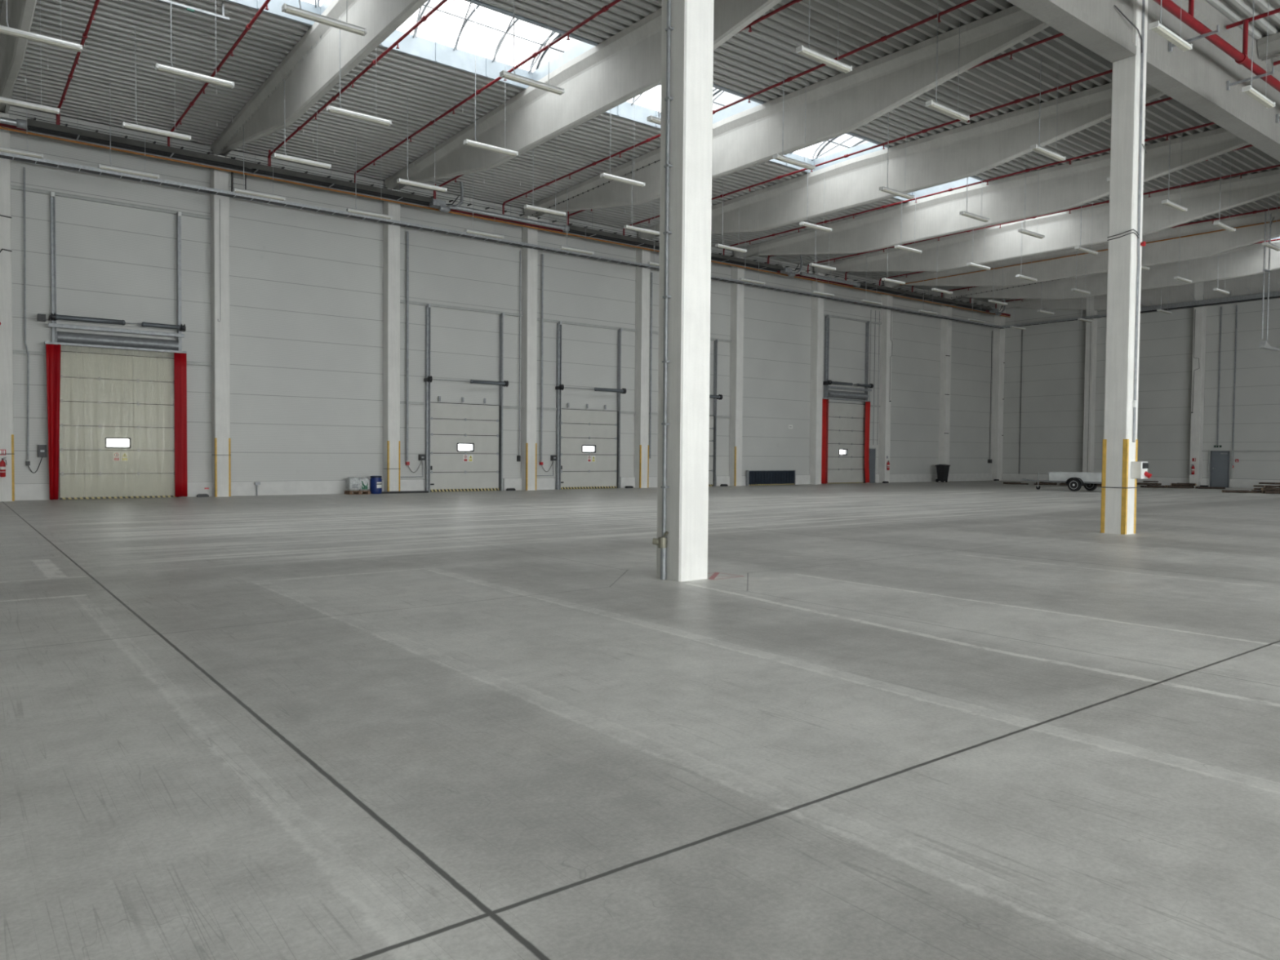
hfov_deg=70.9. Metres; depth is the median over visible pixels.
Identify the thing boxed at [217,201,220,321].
conduit
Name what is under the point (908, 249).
diffuser
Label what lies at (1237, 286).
roof beam
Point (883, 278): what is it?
pendant light
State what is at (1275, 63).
pipe
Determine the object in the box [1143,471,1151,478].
socket
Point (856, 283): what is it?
tube
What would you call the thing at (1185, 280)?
diffuser
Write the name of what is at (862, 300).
pendant light
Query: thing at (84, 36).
pipe
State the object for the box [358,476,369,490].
plastic sack
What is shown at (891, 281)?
diffuser
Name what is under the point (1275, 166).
pipe
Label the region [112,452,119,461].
warning sign
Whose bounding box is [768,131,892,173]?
skylight
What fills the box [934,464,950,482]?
wheelie bin
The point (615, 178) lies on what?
diffuser
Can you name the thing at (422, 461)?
conduit
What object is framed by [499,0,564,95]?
pendant light
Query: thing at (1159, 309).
pendant light
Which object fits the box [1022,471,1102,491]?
trailer
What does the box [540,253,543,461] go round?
conduit
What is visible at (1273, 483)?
log
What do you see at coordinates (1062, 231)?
roof beam
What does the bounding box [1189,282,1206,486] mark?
wall column
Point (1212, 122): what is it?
pipe
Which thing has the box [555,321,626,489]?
door
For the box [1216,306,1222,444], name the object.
conduit
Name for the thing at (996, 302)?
diffuser
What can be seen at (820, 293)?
diffuser
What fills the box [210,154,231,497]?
wall column
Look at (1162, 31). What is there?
diffuser
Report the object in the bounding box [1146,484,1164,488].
log
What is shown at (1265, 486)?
log
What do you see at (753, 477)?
radiator
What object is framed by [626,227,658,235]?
diffuser
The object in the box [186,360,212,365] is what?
wall rail
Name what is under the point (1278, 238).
pipe
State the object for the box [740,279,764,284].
diffuser
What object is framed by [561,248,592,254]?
diffuser
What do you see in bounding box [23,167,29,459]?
conduit
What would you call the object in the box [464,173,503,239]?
pendant light
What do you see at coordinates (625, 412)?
wall rail
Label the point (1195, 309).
cable
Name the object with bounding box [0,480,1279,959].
floor
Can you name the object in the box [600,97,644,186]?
pendant light
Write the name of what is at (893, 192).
diffuser
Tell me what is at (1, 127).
gas pipe
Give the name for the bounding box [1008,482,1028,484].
log
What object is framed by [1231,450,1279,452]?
wall rail
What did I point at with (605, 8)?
pipe
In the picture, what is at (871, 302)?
diffuser
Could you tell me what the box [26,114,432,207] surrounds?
cable tray
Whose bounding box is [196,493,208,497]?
box
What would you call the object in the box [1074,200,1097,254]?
pendant light
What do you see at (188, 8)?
pendant light
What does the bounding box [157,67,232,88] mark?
diffuser
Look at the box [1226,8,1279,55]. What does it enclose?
pipe
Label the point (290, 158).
diffuser
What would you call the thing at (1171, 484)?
log
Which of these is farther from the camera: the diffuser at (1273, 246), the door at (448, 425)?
the door at (448, 425)
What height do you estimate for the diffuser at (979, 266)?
0.035 m
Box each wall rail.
[10,184,211,219]
[12,350,45,355]
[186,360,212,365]
[400,299,523,316]
[400,400,426,404]
[502,405,522,408]
[536,407,556,410]
[537,317,636,331]
[620,411,635,413]
[649,330,732,342]
[716,415,730,417]
[823,313,882,324]
[870,404,880,407]
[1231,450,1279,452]
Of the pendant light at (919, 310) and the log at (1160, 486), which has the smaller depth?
the log at (1160, 486)
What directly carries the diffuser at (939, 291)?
attached to the pendant light at (932, 289)
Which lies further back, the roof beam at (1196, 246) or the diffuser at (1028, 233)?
the roof beam at (1196, 246)
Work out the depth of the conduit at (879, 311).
52.21 m
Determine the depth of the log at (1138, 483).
47.84 m
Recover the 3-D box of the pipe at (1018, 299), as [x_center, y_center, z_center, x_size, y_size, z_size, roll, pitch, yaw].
[29.888,-10.848,49.061,0.110,0.620,22.658,-1,2,-38]
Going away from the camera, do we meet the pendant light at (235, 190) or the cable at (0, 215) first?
the cable at (0, 215)
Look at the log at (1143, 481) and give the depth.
47.96 m
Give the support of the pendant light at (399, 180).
hanging from the ceiling
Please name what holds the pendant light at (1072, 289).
hanging from the ceiling
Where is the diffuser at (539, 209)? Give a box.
[525,207,564,216]
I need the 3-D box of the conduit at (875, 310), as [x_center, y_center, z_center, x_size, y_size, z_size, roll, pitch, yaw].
[13.559,-5.908,52.015,0.028,7.750,0.024,-1,2,-38]
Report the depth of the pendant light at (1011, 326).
54.60 m
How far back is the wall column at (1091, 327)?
54.90 m
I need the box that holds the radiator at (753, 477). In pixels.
[746,470,795,485]
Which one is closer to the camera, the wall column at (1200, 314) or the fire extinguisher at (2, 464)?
the fire extinguisher at (2, 464)
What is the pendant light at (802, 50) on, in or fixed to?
hanging from the ceiling
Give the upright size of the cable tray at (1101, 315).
0.132 m
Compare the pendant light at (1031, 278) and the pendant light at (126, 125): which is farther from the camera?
the pendant light at (1031, 278)
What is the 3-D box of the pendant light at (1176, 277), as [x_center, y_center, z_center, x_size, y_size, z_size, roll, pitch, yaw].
[23.865,-10.069,39.464,1.500,2.660,0.170,-1,2,-38]
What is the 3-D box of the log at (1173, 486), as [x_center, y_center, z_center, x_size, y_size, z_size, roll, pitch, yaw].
[28.547,0.400,47.458,0.707,0.073,0.073,1,2,20]
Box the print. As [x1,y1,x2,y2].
[361,480,367,488]
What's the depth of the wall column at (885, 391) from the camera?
52.19 m
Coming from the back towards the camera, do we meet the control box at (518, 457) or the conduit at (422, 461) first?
the control box at (518, 457)
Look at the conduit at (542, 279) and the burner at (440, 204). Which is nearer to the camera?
the burner at (440, 204)
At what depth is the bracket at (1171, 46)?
18.83 m
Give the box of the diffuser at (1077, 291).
[1073,289,1088,293]
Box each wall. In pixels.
[4,105,995,499]
[1002,297,1279,487]
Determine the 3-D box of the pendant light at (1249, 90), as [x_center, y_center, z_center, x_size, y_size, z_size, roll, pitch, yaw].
[13.439,-9.511,19.476,1.500,2.529,0.170,-1,2,-38]
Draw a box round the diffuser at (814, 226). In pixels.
[801,224,831,231]
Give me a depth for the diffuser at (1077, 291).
42.43 m
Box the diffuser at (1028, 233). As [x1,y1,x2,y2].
[1019,231,1043,239]
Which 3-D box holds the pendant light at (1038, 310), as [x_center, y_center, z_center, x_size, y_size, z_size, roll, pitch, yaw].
[21.970,-10.348,48.635,1.500,2.644,0.170,-1,2,-38]
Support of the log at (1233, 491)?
on the floor
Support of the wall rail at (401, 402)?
attached to the wall at (306, 286)
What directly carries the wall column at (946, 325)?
on the floor
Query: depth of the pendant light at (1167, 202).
27.73 m
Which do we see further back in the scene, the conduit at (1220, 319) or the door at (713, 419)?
the conduit at (1220, 319)
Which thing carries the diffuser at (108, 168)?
attached to the pendant light at (100, 166)
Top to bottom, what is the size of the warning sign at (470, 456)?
0.280 m
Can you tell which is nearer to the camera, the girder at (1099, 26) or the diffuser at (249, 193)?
the girder at (1099, 26)
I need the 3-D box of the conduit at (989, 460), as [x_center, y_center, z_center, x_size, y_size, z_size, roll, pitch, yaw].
[23.244,-5.491,59.526,0.200,8.750,0.196,-1,2,-38]
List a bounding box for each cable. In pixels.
[0,214,12,252]
[1191,309,1199,413]
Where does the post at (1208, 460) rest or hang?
attached to the wall at (1052, 374)
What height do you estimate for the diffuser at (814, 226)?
0.035 m
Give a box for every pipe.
[0,110,995,306]
[0,126,1010,317]
[0,151,1004,328]
[56,0,99,124]
[167,0,271,146]
[267,0,454,166]
[354,0,621,182]
[433,0,802,199]
[502,0,976,214]
[566,32,1064,225]
[622,69,1112,235]
[723,121,1215,254]
[767,144,1253,263]
[807,164,1279,273]
[879,206,1279,285]
[899,219,1279,284]
[941,238,1279,297]
[995,298,1025,308]
[1145,97,1173,106]
[1188,0,1194,17]
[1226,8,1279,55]
[1273,60,1279,65]
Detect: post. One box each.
[254,481,260,495]
[1207,451,1232,479]
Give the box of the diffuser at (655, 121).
[648,119,660,124]
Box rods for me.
[1258,211,1279,351]
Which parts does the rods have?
rod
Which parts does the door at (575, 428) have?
panel, panel, panel, panel, panel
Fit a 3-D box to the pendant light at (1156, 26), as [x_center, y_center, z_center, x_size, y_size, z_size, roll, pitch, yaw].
[9.908,-9.462,16.721,1.500,2.529,0.170,-1,2,-38]
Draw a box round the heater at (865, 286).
[853,281,992,311]
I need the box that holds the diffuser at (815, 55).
[798,49,849,72]
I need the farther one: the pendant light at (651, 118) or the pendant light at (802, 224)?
the pendant light at (802, 224)
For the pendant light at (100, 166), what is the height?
2.565 m
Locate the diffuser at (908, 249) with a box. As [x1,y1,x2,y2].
[896,247,920,253]
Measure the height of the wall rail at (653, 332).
0.095 m
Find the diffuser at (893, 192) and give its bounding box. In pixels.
[880,189,912,199]
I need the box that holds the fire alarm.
[1140,241,1146,246]
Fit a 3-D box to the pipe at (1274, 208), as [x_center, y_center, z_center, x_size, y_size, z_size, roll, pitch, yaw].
[20.428,-10.716,41.679,0.110,0.620,22.658,-1,2,-38]
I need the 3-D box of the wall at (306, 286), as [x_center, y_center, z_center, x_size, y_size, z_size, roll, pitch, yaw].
[-0.012,-5.949,41.608,60.900,12.600,0.200,-1,2,-38]
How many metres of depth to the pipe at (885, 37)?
23.78 m
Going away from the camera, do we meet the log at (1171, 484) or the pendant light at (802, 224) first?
the pendant light at (802, 224)
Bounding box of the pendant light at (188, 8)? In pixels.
[155,0,229,21]
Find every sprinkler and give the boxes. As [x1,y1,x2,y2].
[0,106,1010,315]
[1152,0,1279,92]
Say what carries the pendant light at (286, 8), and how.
hanging from the ceiling
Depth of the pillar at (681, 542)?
11.13 m
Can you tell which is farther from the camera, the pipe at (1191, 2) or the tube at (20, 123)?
the tube at (20, 123)
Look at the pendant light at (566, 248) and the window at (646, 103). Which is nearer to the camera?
the window at (646, 103)
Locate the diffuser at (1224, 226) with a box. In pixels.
[1214,223,1234,231]
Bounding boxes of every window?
[224,0,333,26]
[378,0,599,88]
[604,83,765,128]
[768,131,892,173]
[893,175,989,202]
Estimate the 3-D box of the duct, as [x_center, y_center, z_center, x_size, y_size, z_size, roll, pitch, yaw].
[33.415,-9.880,46.736,0.400,0.756,14.700,-1,2,-38]
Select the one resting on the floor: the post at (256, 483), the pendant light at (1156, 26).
the post at (256, 483)
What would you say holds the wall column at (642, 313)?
on the floor
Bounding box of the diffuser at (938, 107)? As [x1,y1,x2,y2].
[927,103,968,121]
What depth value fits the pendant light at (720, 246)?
34.09 m
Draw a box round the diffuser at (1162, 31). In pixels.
[1151,26,1190,51]
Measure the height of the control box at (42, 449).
0.866 m
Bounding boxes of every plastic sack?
[345,476,359,490]
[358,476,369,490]
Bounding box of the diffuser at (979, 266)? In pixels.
[968,264,989,270]
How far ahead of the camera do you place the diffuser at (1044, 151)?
23.17 m
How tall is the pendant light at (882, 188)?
2.660 m
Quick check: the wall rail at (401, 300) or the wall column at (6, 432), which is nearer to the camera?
the wall column at (6, 432)
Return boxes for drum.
[369,475,382,493]
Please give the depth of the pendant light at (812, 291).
43.42 m
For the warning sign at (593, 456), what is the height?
0.280 m
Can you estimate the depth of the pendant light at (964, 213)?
29.28 m
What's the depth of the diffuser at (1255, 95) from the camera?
19.47 m
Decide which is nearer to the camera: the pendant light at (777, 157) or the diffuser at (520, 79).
the diffuser at (520, 79)
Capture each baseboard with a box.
[14,472,991,500]
[1001,473,1279,488]
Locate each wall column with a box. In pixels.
[0,111,14,501]
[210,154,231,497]
[382,188,400,491]
[520,215,537,490]
[634,238,650,488]
[728,257,744,485]
[808,272,824,484]
[878,286,893,482]
[937,297,951,481]
[991,308,1005,480]
[1082,296,1097,472]
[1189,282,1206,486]
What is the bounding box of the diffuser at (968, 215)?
[961,213,987,222]
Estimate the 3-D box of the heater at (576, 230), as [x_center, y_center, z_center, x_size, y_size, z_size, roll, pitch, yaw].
[2.020,-10.934,41.126,12.780,1.141,0.585,-1,2,-38]
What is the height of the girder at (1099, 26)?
1.990 m
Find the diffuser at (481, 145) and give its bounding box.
[466,142,516,156]
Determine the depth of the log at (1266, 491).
41.06 m
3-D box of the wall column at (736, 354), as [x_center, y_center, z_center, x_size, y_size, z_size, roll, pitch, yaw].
[4.827,-5.374,44.971,0.486,11.340,0.486,-1,2,-38]
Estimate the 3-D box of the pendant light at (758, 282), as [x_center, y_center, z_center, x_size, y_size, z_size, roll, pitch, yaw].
[5.099,-10.225,40.671,1.500,2.565,0.170,-1,2,-38]
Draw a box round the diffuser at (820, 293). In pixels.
[813,292,833,296]
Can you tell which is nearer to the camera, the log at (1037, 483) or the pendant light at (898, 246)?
the pendant light at (898, 246)
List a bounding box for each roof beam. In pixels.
[0,0,36,113]
[211,0,427,156]
[384,0,782,191]
[524,5,1049,217]
[638,82,1165,239]
[733,127,1250,258]
[813,168,1279,274]
[883,208,1279,287]
[943,238,1279,299]
[996,269,1279,311]
[1257,31,1279,61]
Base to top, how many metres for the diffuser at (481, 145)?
0.035 m
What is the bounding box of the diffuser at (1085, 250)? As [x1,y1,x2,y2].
[1075,248,1097,254]
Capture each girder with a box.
[1006,0,1136,62]
[1146,0,1279,161]
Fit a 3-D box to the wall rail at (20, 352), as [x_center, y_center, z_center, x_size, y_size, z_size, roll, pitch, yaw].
[-18.366,-3.835,27.143,0.980,0.095,0.126,-1,2,-38]
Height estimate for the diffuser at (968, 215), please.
0.035 m
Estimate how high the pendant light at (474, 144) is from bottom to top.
3.771 m
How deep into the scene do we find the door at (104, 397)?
28.46 m
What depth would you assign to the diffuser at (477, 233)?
32.35 m
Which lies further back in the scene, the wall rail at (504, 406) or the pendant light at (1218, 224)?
the wall rail at (504, 406)
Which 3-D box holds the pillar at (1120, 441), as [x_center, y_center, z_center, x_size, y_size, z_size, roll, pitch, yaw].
[9.708,-4.729,18.348,1.390,11.700,0.549,-1,2,-38]
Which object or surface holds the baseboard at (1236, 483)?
attached to the wall at (1052, 374)
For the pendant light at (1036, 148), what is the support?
hanging from the ceiling
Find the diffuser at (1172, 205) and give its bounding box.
[1163,202,1186,212]
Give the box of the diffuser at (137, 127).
[124,124,189,140]
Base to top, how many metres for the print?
0.320 m
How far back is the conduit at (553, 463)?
38.63 m
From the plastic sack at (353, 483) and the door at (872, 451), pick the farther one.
the door at (872, 451)
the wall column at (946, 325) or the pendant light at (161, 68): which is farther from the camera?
the wall column at (946, 325)
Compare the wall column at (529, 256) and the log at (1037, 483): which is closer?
the wall column at (529, 256)
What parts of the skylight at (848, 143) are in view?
hoop frame, pane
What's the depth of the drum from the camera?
33.13 m
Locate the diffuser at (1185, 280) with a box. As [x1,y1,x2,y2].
[1174,278,1191,283]
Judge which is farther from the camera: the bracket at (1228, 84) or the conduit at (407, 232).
the conduit at (407, 232)
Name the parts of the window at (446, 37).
hoop frame, pane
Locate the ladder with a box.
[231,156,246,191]
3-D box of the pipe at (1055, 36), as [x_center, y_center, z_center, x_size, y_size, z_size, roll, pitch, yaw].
[3.904,-10.485,28.786,0.110,0.620,22.658,-1,2,-38]
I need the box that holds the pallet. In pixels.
[344,490,370,494]
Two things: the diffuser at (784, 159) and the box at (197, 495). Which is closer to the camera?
the diffuser at (784, 159)
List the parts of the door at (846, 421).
panel, panel, panel, panel, panel, panel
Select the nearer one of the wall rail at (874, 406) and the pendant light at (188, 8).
the pendant light at (188, 8)
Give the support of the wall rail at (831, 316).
attached to the wall at (306, 286)
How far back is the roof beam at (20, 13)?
20.56 m
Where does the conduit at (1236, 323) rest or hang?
attached to the wall at (1052, 374)
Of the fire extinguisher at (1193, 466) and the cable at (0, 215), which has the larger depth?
the fire extinguisher at (1193, 466)
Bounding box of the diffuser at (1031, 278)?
[1017,276,1035,281]
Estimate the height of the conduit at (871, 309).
5.350 m
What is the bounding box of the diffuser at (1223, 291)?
[1214,289,1228,294]
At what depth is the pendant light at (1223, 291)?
41.98 m
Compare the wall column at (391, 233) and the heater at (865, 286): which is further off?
the heater at (865, 286)
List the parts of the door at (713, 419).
panel, panel, panel, panel, panel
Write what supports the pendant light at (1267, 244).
hanging from the ceiling
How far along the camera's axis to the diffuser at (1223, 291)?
42.13 m
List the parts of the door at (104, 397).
panel, panel, panel, panel, panel, panel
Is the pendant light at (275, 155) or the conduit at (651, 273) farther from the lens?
the conduit at (651, 273)
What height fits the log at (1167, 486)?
0.144 m
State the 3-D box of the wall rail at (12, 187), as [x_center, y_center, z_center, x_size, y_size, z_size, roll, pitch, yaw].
[-16.532,-8.738,28.396,5.520,0.095,0.126,-1,2,-38]
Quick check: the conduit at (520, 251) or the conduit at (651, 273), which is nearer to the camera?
the conduit at (520, 251)
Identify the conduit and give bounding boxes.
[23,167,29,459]
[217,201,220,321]
[400,461,422,477]
[405,231,408,461]
[519,250,520,455]
[536,462,553,475]
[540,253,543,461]
[648,272,653,458]
[869,309,871,400]
[873,310,875,426]
[876,311,879,444]
[987,330,992,462]
[1018,329,1022,473]
[1087,342,1090,458]
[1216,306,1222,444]
[1231,305,1237,465]
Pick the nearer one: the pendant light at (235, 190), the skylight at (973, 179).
the pendant light at (235, 190)
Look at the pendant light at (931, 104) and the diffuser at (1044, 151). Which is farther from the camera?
the diffuser at (1044, 151)
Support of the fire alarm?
attached to the pillar at (1120, 441)
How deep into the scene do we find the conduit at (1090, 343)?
54.87 m
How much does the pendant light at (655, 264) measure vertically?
2.565 m
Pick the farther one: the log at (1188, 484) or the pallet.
the log at (1188, 484)
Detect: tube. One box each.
[0,116,26,128]
[447,186,569,231]
[800,270,860,287]
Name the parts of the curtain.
hanging rail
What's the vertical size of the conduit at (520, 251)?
8.550 m
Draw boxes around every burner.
[429,181,463,212]
[780,254,802,276]
[989,298,1005,315]
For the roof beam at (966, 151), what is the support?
on the wall column at (642, 313)
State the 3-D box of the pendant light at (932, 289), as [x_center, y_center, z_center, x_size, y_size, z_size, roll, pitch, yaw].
[14.378,-10.242,42.711,1.500,2.644,0.170,-1,2,-38]
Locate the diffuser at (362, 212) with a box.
[347,210,391,219]
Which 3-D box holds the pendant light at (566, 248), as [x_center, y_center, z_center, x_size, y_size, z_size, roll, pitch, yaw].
[-2.430,-10.120,34.797,1.500,2.565,0.170,-1,2,-38]
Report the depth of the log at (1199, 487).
46.96 m
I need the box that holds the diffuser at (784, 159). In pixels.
[774,156,813,169]
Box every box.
[27,444,46,473]
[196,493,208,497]
[408,454,425,472]
[506,488,515,490]
[516,455,520,461]
[542,455,556,471]
[1130,461,1151,479]
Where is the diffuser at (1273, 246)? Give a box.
[1263,244,1279,250]
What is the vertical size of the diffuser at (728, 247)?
0.035 m
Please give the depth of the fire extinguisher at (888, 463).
52.15 m
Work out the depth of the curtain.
49.18 m
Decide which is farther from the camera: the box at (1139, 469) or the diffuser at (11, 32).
the box at (1139, 469)
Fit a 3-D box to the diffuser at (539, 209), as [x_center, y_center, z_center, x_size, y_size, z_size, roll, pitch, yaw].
[-3.072,-8.695,29.143,1.420,0.035,0.124,-1,2,-38]
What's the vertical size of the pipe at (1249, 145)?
0.620 m
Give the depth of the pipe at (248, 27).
22.75 m
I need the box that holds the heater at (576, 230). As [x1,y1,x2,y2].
[563,224,784,272]
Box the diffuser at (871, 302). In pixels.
[862,301,881,304]
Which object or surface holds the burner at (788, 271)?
attached to the heater at (576, 230)
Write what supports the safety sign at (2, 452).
attached to the wall column at (6, 432)
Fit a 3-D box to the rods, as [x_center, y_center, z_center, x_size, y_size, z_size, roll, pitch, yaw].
[25.958,-8.214,36.977,1.800,5.664,0.200,-1,2,-38]
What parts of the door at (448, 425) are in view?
panel, panel, panel, panel, panel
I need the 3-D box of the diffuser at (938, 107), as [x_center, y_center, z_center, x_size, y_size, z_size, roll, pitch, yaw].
[7.005,-8.350,20.460,1.420,0.035,0.124,-1,2,-38]
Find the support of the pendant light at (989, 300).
hanging from the ceiling
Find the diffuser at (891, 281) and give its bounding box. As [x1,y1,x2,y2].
[882,280,904,284]
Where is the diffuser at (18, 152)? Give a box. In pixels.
[0,149,41,158]
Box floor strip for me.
[381,490,428,493]
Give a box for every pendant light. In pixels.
[0,0,59,114]
[0,0,82,52]
[0,62,43,159]
[97,80,159,178]
[121,24,191,141]
[155,0,229,21]
[155,0,234,88]
[232,126,285,200]
[272,79,330,168]
[281,0,367,36]
[326,17,391,126]
[346,194,392,219]
[396,96,446,191]
[463,4,518,156]
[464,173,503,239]
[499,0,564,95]
[524,147,565,216]
[559,209,594,254]
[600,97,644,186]
[623,155,659,235]
[646,82,660,124]
[647,224,659,266]
[715,180,746,252]
[739,231,765,284]
[773,63,815,169]
[795,0,852,73]
[799,141,831,231]
[808,213,835,270]
[811,256,834,296]
[861,253,882,304]
[879,111,914,199]
[881,247,905,284]
[894,193,921,253]
[918,271,937,314]
[925,0,969,121]
[931,238,952,293]
[959,172,989,222]
[966,226,990,270]
[968,293,985,322]
[988,262,1007,305]
[1009,298,1025,329]
[1015,235,1036,281]
[1017,160,1044,239]
[1030,53,1066,161]
[1037,280,1053,314]
[1071,262,1089,293]
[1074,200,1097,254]
[1077,297,1093,322]
[1141,247,1149,270]
[1148,0,1192,52]
[1156,287,1172,314]
[1161,124,1187,212]
[1173,226,1191,283]
[1213,157,1235,231]
[1213,251,1229,294]
[1241,0,1275,108]
[1262,196,1279,250]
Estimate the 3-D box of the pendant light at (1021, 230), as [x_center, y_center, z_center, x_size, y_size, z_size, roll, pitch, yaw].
[13.774,-9.929,31.590,1.500,2.660,0.170,-1,2,-38]
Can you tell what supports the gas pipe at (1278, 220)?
hanging from the rods
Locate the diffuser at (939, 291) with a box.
[933,289,951,293]
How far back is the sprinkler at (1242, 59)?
19.23 m
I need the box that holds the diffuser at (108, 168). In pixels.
[100,166,157,178]
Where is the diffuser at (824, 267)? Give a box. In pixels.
[810,265,835,270]
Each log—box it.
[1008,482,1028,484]
[1036,483,1056,484]
[1137,482,1160,484]
[1142,480,1158,482]
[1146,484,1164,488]
[1146,485,1159,488]
[1166,485,1194,488]
[1170,483,1186,485]
[1173,486,1188,488]
[1177,482,1196,485]
[1198,486,1224,488]
[1224,490,1256,493]
[1258,482,1279,484]
[1261,487,1279,490]
[1264,484,1279,487]
[1265,490,1279,493]
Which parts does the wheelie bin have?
lid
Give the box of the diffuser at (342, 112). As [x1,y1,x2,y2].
[328,109,389,125]
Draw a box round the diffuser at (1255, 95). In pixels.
[1244,89,1273,108]
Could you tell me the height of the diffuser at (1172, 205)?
0.035 m
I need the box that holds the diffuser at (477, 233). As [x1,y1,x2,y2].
[466,231,502,239]
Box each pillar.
[652,0,714,581]
[1100,0,1147,534]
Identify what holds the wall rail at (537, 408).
attached to the wall at (306, 286)
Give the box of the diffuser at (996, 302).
[991,301,1006,305]
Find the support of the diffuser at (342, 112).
attached to the pendant light at (330, 108)
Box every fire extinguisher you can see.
[0,457,7,476]
[886,460,889,470]
[1191,464,1195,474]
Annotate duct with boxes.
[1140,283,1279,313]
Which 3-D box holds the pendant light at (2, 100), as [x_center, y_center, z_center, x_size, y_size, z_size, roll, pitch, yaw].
[-14.121,-9.844,20.474,1.500,2.644,0.170,-1,2,-38]
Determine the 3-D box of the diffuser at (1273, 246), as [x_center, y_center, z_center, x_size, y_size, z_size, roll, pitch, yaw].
[23.324,-8.577,33.193,1.420,0.035,0.124,-1,2,-38]
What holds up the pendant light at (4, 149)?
hanging from the ceiling
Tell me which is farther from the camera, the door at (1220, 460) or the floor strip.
the door at (1220, 460)
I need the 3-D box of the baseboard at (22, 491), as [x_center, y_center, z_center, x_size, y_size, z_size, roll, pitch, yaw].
[0.020,0.107,41.675,60.500,0.490,0.100,-1,2,-38]
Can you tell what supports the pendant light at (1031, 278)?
hanging from the ceiling
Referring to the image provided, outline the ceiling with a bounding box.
[0,0,1279,303]
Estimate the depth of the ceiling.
25.39 m
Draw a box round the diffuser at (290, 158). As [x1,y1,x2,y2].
[274,155,328,168]
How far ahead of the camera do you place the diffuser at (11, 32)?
17.21 m
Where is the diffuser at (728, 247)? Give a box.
[716,245,745,252]
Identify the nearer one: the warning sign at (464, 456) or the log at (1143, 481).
the warning sign at (464, 456)
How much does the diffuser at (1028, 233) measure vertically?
0.035 m
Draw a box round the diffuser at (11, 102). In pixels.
[0,99,57,114]
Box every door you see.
[37,191,186,499]
[423,303,508,492]
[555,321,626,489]
[708,339,722,486]
[822,315,873,484]
[869,448,875,483]
[1209,450,1230,487]
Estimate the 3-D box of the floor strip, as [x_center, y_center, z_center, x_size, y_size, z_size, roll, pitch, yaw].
[-8.952,0.460,33.997,2.000,0.075,0.120,-1,2,-38]
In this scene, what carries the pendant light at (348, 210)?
hanging from the ceiling
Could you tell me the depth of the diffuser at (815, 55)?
17.81 m
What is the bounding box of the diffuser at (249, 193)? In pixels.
[234,191,284,200]
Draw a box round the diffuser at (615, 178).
[601,175,643,186]
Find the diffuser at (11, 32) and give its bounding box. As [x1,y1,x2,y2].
[0,28,79,52]
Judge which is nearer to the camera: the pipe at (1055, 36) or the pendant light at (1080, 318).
the pipe at (1055, 36)
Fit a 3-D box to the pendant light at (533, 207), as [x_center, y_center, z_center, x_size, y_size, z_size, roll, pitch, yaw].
[-3.061,-9.998,29.105,1.500,2.644,0.170,-1,2,-38]
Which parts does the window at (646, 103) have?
hoop frame, pane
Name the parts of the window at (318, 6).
pane, hoop frame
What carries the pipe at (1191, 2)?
attached to the sprinkler at (1242, 59)
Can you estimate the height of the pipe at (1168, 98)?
0.620 m
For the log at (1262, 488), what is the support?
on the log
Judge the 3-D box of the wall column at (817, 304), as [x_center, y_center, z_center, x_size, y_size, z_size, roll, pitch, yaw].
[9.557,-5.440,48.666,0.480,11.340,0.480,-1,2,-38]
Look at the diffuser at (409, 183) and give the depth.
26.50 m
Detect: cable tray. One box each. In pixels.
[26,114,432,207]
[1001,314,1106,328]
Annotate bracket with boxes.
[1168,25,1219,52]
[1226,66,1274,90]
[1275,114,1279,123]
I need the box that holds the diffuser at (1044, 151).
[1031,147,1063,161]
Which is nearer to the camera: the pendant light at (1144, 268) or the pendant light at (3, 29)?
the pendant light at (3, 29)
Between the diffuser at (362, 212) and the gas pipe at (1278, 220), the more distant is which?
the gas pipe at (1278, 220)
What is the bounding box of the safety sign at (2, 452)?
[0,449,5,455]
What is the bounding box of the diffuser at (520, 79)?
[502,74,562,94]
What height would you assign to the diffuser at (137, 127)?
0.035 m
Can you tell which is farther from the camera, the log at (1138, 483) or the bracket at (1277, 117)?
the log at (1138, 483)
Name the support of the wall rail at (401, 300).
attached to the wall at (306, 286)
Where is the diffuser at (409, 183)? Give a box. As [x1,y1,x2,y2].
[399,181,444,191]
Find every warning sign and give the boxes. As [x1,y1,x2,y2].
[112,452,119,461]
[120,452,128,461]
[462,454,467,462]
[468,454,472,462]
[587,455,591,462]
[591,455,595,462]
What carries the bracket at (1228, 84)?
attached to the girder at (1197, 77)
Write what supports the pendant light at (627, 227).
hanging from the ceiling
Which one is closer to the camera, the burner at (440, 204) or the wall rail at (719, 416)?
the burner at (440, 204)
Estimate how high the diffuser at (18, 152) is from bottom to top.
0.035 m
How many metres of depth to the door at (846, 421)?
50.46 m

